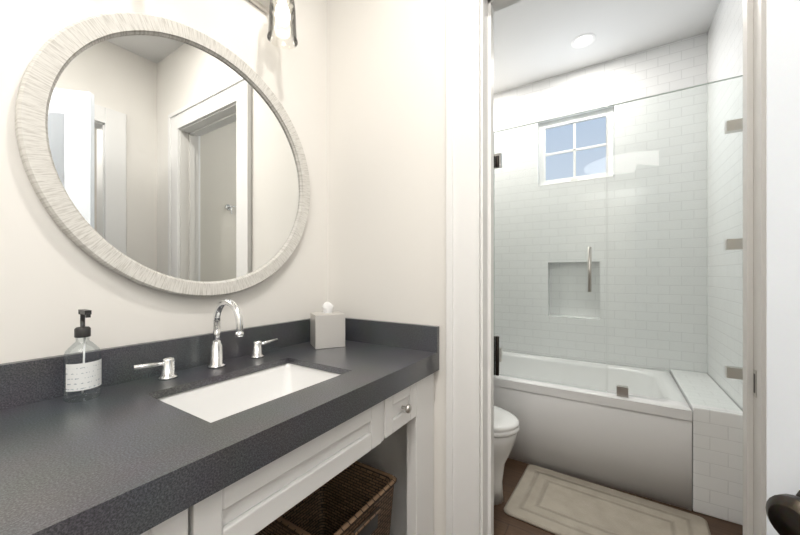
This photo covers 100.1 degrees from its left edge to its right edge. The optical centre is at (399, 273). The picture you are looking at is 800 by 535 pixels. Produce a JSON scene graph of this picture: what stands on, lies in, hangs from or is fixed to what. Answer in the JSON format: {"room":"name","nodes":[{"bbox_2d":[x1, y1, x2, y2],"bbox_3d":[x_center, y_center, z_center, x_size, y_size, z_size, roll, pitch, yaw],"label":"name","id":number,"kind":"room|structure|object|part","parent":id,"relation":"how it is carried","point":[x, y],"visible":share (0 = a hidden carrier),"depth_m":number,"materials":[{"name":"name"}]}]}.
{"room":"bathroom","nodes":[
{"label":"bathroom","id":0,"kind":"room"},
{"bbox_2d":[0,318,309,409],"bbox_3d":[-0.829,0.255,0.870,0.022,0.101,1.797,0,0,33],"label":"backsplash","id":1,"kind":"structure","parent":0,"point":[32,380],"depth_m":0.95,"materials":[{"name":"grey stone"}]},
{"bbox_2d":[0,0,326,363],"bbox_3d":[-0.456,-0.220,1.559,0.155,2.850,4.460,0,0,33],"label":"wall","id":2,"kind":"structure","parent":0,"point":[162,154],"depth_m":1.01,"materials":[{"name":"white paint"}]},
{"bbox_2d":[249,0,297,48],"bbox_3d":[-0.588,-1.020,1.103,0.177,0.270,0.540,0,0,33],"label":"sconce","id":3,"kind":"object","parent":2,"relation":"attached to","point":[281,14],"visible":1,"depth_m":1.28,"materials":[{"name":"silver metal"}]},
{"bbox_2d":[327,0,445,534],"bbox_3d":[0.467,-0.220,1.185,1.875,2.850,0.120,0,0,33],"label":"wall","id":4,"kind":"structure","parent":0,"point":[386,160],"depth_m":1.44,"materials":[{"name":"white paint"}]},
{"bbox_2d":[345,318,438,353],"bbox_3d":[-0.097,0.255,1.457,0.583,0.101,0.020,0,0,33],"label":"backsplash","id":5,"kind":"structure","parent":4,"relation":"attached to","point":[414,336],"depth_m":1.40,"materials":[{"name":"grey stone"}]},
{"bbox_2d":[446,0,766,534],"bbox_3d":[0.636,0.018,1.081,0.979,2.374,0.183,0,0,33],"label":"trim","id":6,"kind":"structure","parent":4,"relation":"attached to","point":[472,340],"depth_m":1.22,"materials":[{"name":"paint"}]},
{"bbox_2d":[494,33,706,372],"bbox_3d":[1.404,-0.220,2.799,1.720,2.850,0.130,0,0,33],"label":"wall","id":7,"kind":"structure","parent":0,"point":[676,65],"depth_m":2.56,"materials":[{"name":"tile"}]},
{"bbox_2d":[538,107,613,186],"bbox_3d":[1.434,-1.020,2.754,0.544,0.546,0.083,0,0,33],"label":"window","id":8,"kind":"structure","parent":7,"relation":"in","point":[565,134],"depth_m":2.75,"materials":[{"name":"paint"}]},
{"bbox_2d":[494,0,719,93],"bbox_3d":[0.845,-1.685,0.731,3.400,0.080,4.460,0,0,33],"label":"ceiling","id":9,"kind":"structure","parent":0,"point":[533,39],"depth_m":2.27,"materials":[{"name":"paint"}]},
{"bbox_2d":[571,33,595,48],"bbox_3d":[1.294,-1.643,2.365,0.155,0.003,0.155,0,0,26],"label":"recessed light","id":10,"kind":"object","parent":9,"relation":"in","point":[582,41],"visible":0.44,"depth_m":2.34,"materials":[{"name":"paint"}]},
{"bbox_2d":[494,458,742,534],"bbox_3d":[0.845,1.235,0.731,3.400,0.060,4.460,0,0,33],"label":"floor","id":11,"kind":"structure","parent":0,"point":[504,522],"depth_m":1.64,"materials":[{"name":"brown wood"}]},
{"bbox_2d":[124,366,438,534],"bbox_3d":[-0.579,0.790,0.710,0.616,0.829,1.797,0,0,33],"label":"bathroom vanity","id":12,"kind":"object","parent":11,"relation":"on","point":[393,434],"depth_m":0.86,"materials":[{"name":"wood"}]},
{"bbox_2d":[0,338,438,534],"bbox_3d":[-0.584,0.340,0.713,0.604,0.070,1.797,0,0,33],"label":"countertop","id":13,"kind":"structure","parent":12,"relation":"on","point":[112,462],"depth_m":0.64,"materials":[{"name":"grey stone"}]},
{"bbox_2d":[63,309,101,402],"bbox_3d":[-0.773,0.196,0.817,0.076,0.217,0.068,0,0,33],"label":"soap bottle","id":14,"kind":"object","parent":13,"relation":"on","point":[83,376],"visible":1,"depth_m":0.81,"materials":[{"name":"clear glass"}]},
{"bbox_2d":[132,299,277,379],"bbox_3d":[-0.552,0.192,1.071,0.166,0.224,0.461,0,0,33],"label":"faucet","id":15,"kind":"object","parent":13,"relation":"on","point":[167,364],"visible":1,"depth_m":1.08,"materials":[{"name":"silver metal"}]},
{"bbox_2d":[160,362,335,421],"bbox_3d":[-0.397,0.414,0.953,0.365,0.177,0.501,0,0,33],"label":"sink","id":16,"kind":"object","parent":13,"relation":"in","point":[211,401],"depth_m":1.07,"materials":[{"name":"white ceramic"}]},
{"bbox_2d":[310,302,344,348],"bbox_3d":[-0.310,0.212,1.431,0.123,0.185,0.123,0,0,-25],"label":"tissue box","id":17,"kind":"object","parent":13,"relation":"on","point":[327,326],"visible":1,"depth_m":1.38,"materials":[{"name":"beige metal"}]},
{"bbox_2d":[255,461,396,534],"bbox_3d":[-0.267,0.968,1.163,0.399,0.467,0.380,0,0,33],"label":"basket","id":18,"kind":"object","parent":11,"relation":"on","point":[355,498],"visible":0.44,"depth_m":1.27,"materials":[{"name":"wicker"}]},
{"bbox_3d":[-0.267,0.805,1.163,0.399,0.060,0.130,0,0,33],"label":"handle","id":19,"kind":"part","parent":18,"relation":"part of","materials":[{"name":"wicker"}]},
{"bbox_2d":[494,406,519,504],"bbox_3d":[0.292,0.812,1.936,0.768,0.785,0.450,0,0,33],"label":"toilet","id":20,"kind":"object","parent":11,"relation":"on","point":[506,427],"visible":0.19,"depth_m":1.73,"materials":[{"name":"ceramic"}]},
{"bbox_2d":[494,350,691,510],"bbox_3d":[1.061,0.948,2.447,1.514,0.515,0.827,0,0,33],"label":"bathtub","id":21,"kind":"object","parent":11,"relation":"on","point":[634,443],"visible":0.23,"depth_m":1.96,"materials":[{"name":"ceramic"}]},
{"bbox_2d":[494,75,742,409],"bbox_3d":[0.941,-0.138,2.068,1.710,1.654,0.080,0,0,33],"label":"glass","id":22,"kind":"object","parent":21,"relation":"on","point":[733,126],"visible":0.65,"depth_m":1.87,"materials":[{"name":"clear glass"}]},
{"bbox_2d":[504,464,710,534],"bbox_3d":[1.006,1.196,1.662,0.834,0.015,0.524,0,0,35],"label":"rug","id":23,"kind":"object","parent":11,"relation":"on","point":[553,502],"visible":0.98,"depth_m":1.68,"materials":[{"name":"beige fabric"}]},
{"bbox_2d":[670,369,742,524],"bbox_3d":[1.788,0.940,1.990,0.197,0.530,0.817,0,0,33],"label":"wall","id":24,"kind":"structure","parent":0,"point":[717,460],"depth_m":1.66,"materials":[{"name":"tile"}]},
{"bbox_2d":[707,0,742,410],"bbox_3d":[1.743,-0.220,1.623,0.124,2.850,1.990,0,0,33],"label":"wall","id":25,"kind":"structure","parent":0,"point":[725,46],"depth_m":1.93,"materials":[{"name":"tile"}]},
{"bbox_3d":[0.901,0.020,0.027,0.141,2.370,0.965,0,0,33],"label":"trim","id":26,"kind":"structure","parent":0,"visible":0},
{"bbox_2d":[765,0,799,534],"bbox_3d":[0.588,0.082,0.116,0.174,2.223,0.711,0,0,-11],"label":"entry door","id":27,"kind":"structure","parent":26,"relation":"attached to","point":[782,507],"depth_m":0.44,"materials":[{"name":"paint"}]}
]}

